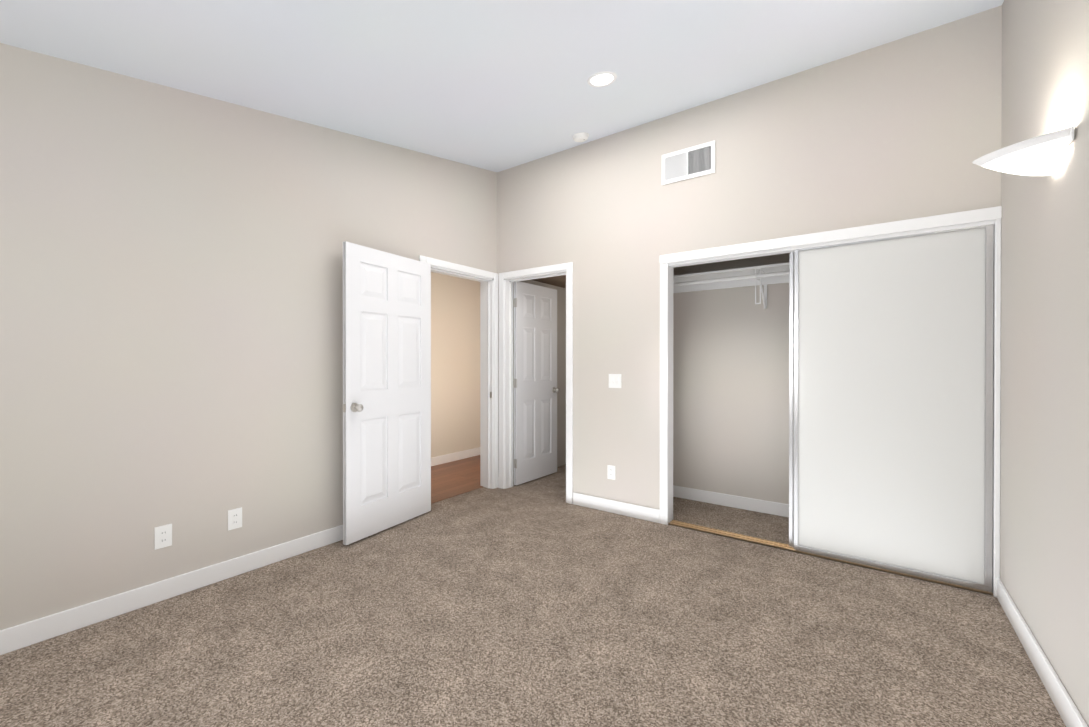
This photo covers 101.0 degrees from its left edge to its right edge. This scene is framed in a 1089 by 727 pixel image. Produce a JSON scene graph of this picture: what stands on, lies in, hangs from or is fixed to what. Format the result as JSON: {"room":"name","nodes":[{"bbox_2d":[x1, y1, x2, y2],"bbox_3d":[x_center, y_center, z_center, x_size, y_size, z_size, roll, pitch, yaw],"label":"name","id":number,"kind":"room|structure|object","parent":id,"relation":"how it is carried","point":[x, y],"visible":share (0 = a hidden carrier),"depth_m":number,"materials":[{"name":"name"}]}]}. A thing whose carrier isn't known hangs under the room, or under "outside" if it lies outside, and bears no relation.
{"room":"empty bedroom","nodes":[
{"label":"empty bedroom","id":0,"kind":"room"},
{"bbox_2d":[0,43,565,629],"bbox_3d":[-1.337,-0.341,3.445,0.160,3.174,6.330,0,0,36],"label":"wall","id":1,"kind":"structure","parent":0,"point":[170,305],"depth_m":2.41,"materials":[{"name":"paint"}]},
{"bbox_2d":[154,524,171,549],"bbox_3d":[-2.015,0.915,2.373,0.009,0.116,0.072,0,0,36],"label":"electrical outlet","id":2,"kind":"object","parent":1,"relation":"attached to","point":[163,536],"visible":1,"depth_m":2.37,"materials":[{"name":"white plastic"}]},
{"bbox_2d":[0,525,342,654],"bbox_3d":[-2.040,1.198,2.335,0.014,0.105,3.408,0,0,36],"label":"baseboard","id":3,"kind":"structure","parent":1,"relation":"attached to","point":[16,637],"depth_m":2.32,"materials":[{"name":"white wood"}]},
{"bbox_2d":[228,507,241,530],"bbox_3d":[-1.820,0.914,2.641,0.009,0.116,0.072,0,0,36],"label":"electrical outlet","id":4,"kind":"object","parent":1,"relation":"attached to","point":[234,518],"visible":1,"depth_m":2.64,"materials":[{"name":"white plastic"}]},
{"bbox_2d":[342,241,430,544],"bbox_3d":[-1.159,0.202,3.406,0.181,2.060,0.822,0,0,29],"label":"door leaf","id":5,"kind":"structure","parent":1,"relation":"in","point":[386,406],"depth_m":3.33,"materials":[{"name":"white wood"}]},
{"bbox_2d":[431,272,479,457],"bbox_3d":[-1.537,0.019,5.260,0.115,2.440,5.630,0,0,36],"label":"wall","id":6,"kind":"structure","parent":0,"point":[455,364],"depth_m":5.71,"materials":[{"name":"paint"}]},
{"bbox_2d":[431,447,479,465],"bbox_3d":[-1.485,1.187,5.227,0.014,0.105,5.400,0,0,36],"label":"baseboard","id":7,"kind":"structure","parent":6,"relation":"attached to","point":[442,459],"depth_m":5.69,"materials":[{"name":"white wood"}]},
{"bbox_2d":[431,455,482,503],"bbox_3d":[-1.080,1.288,4.933,1.245,0.104,5.630,0,0,36],"label":"floor","id":8,"kind":"structure","parent":0,"point":[454,478],"depth_m":4.84,"materials":[{"name":"brown wood"}]},
{"bbox_2d":[0,0,1003,171],"bbox_3d":[-0.335,-1.627,1.669,3.864,0.949,4.641,0,0,36],"label":"ceiling","id":9,"kind":"structure","parent":0,"point":[496,85],"depth_m":2.38,"materials":[{"name":"paint"}]},
{"bbox_2d":[572,132,588,141],"bbox_3d":[0.299,-1.857,3.697,0.136,0.042,0.136,0,10,36],"label":"smoke detector","id":10,"kind":"object","parent":9,"relation":"attached to","point":[580,137],"visible":0.98,"depth_m":3.66,"materials":[{"name":"white plastic"}]},
{"bbox_2d":[587,71,616,86],"bbox_3d":[0.355,-1.748,2.769,0.184,0.013,0.184,0,10,36],"label":"recessed light","id":11,"kind":"object","parent":9,"relation":"in","point":[602,79],"visible":1,"depth_m":2.75,"materials":[{"name":"white plastic"}]},
{"bbox_2d":[0,464,1065,726],"bbox_3d":[0.162,1.300,2.364,3.864,0.100,6.330,0,0,36],"label":"floor carpet","id":12,"kind":"object","parent":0,"point":[538,602],"visible":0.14,"depth_m":2.02,"materials":[{"name":"beige carpet"}]},
{"bbox_2d":[532,275,565,287],"bbox_3d":[0.467,-1.115,3.801,5.069,0.400,5.630,0,0,36],"label":"ceiling","id":13,"kind":"structure","parent":0,"point":[559,281],"depth_m":4.97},
{"bbox_2d":[673,253,788,503],"bbox_3d":[1.987,0.025,3.700,2.254,2.440,0.115,0,0,36],"label":"wall","id":14,"kind":"structure","parent":0,"point":[730,391],"depth_m":3.86,"materials":[{"name":"paint"}]},
{"bbox_2d":[673,262,788,308],"bbox_3d":[1.908,-0.606,3.490,2.137,0.305,0.311,0,0,36],"label":"shelf","id":15,"kind":"object","parent":14,"relation":"attached to","point":[764,275],"visible":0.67,"depth_m":3.72,"materials":[{"name":"white wood"}]},
{"bbox_2d":[673,485,788,516],"bbox_3d":[1.996,1.193,3.618,2.139,0.105,0.014,0,0,36],"label":"baseboard","id":16,"kind":"structure","parent":14,"relation":"attached to","point":[763,506],"depth_m":3.87,"materials":[{"name":"white wood"}]},
{"bbox_2d":[497,5,1001,509],"bbox_3d":[1.013,-0.432,3.492,3.589,3.355,0.115,0,0,36],"label":"wall","id":17,"kind":"structure","parent":0,"point":[903,129],"depth_m":3.21,"materials":[{"name":"paint"}]},
{"bbox_2d":[419,255,572,503],"bbox_3d":[-0.426,0.174,3.953,1.076,2.141,1.100,0,0,36],"label":"door frame","id":18,"kind":"structure","parent":17,"relation":"attached to","point":[568,267],"depth_m":4.45,"materials":[{"name":"white wood"}]},
{"bbox_2d":[514,281,559,484],"bbox_3d":[-0.086,0.197,4.802,0.181,2.060,0.719,0,0,37],"label":"door leaf","id":19,"kind":"structure","parent":17,"relation":"in","point":[536,390],"depth_m":4.76,"materials":[{"name":"white wood"}]},
{"bbox_2d":[607,465,614,479],"bbox_3d":[0.559,0.910,3.750,0.072,0.116,0.009,0,0,36],"label":"electrical outlet","id":20,"kind":"object","parent":17,"relation":"attached to","point":[610,471],"visible":1,"depth_m":3.75,"materials":[{"name":"white plastic"}]},
{"bbox_2d":[609,374,620,387],"bbox_3d":[0.583,0.145,3.727,0.116,0.116,0.013,0,0,36],"label":"switch plate","id":21,"kind":"object","parent":17,"relation":"attached to","point":[614,380],"visible":1,"depth_m":3.73,"materials":[{"name":"white plastic"}]},
{"bbox_2d":[573,492,659,522],"bbox_3d":[0.577,1.192,3.735,0.797,0.105,0.014,0,0,36],"label":"baseboard","id":22,"kind":"structure","parent":17,"relation":"attached to","point":[617,507],"depth_m":3.71,"materials":[{"name":"white wood"}]},
{"bbox_2d":[662,140,714,184],"bbox_3d":[1.073,-1.499,3.365,0.400,0.230,0.012,0,0,36],"label":"air vent","id":23,"kind":"object","parent":17,"relation":"in","point":[689,163],"visible":1,"depth_m":3.36,"materials":[{"name":"white metal"}]},
{"bbox_2d":[668,520,992,595],"bbox_3d":[1.712,1.241,2.978,1.801,0.013,0.082,0,0,36],"label":"trim","id":24,"kind":"structure","parent":17,"relation":"attached to","point":[769,543],"depth_m":3.06,"materials":[{"name":"brown wood"}]},
{"bbox_2d":[794,224,993,591],"bbox_3d":[2.043,0.231,2.705,0.943,2.008,0.028,0,0,36],"label":"slider","id":25,"kind":"object","parent":24,"relation":"on","point":[893,403],"visible":0.88,"depth_m":2.66,"materials":[{"name":"white wood"}]},
{"bbox_2d":[660,206,1001,596],"bbox_3d":[1.695,0.205,2.987,1.888,2.085,0.135,0,0,36],"label":"trim","id":26,"kind":"structure","parent":17,"relation":"attached to","point":[928,224],"depth_m":2.88,"materials":[{"name":"white wood"}]},
{"bbox_2d":[789,251,794,546],"bbox_3d":[2.038,0.231,2.758,0.943,2.008,0.028,0,0,36],"label":"slider","id":27,"kind":"object","parent":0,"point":[791,385],"visible":0.15,"depth_m":3.02,"materials":[{"name":"white"}]},
{"bbox_2d":[1000,0,1088,726],"bbox_3d":[1.400,-0.421,0.872,0.115,3.355,5.380,0,0,36],"label":"wall","id":28,"kind":"structure","parent":0,"point":[1044,495],"depth_m":1.75,"materials":[{"name":"paint"}]},
{"bbox_2d":[972,126,1073,175],"bbox_3d":[1.792,-0.762,1.710,0.236,0.130,0.330,0,0,36],"label":"sconce","id":29,"kind":"object","parent":28,"relation":"attached to","point":[1042,155],"visible":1,"depth_m":1.63,"materials":[{"name":"white glass"}]},
{"bbox_2d":[996,578,1087,726],"bbox_3d":[1.130,1.204,0.617,0.014,0.105,4.411,0,0,36],"label":"baseboard","id":30,"kind":"structure","parent":28,"relation":"attached to","point":[1065,706],"depth_m":1.77,"materials":[{"name":"white wood"}]}
]}

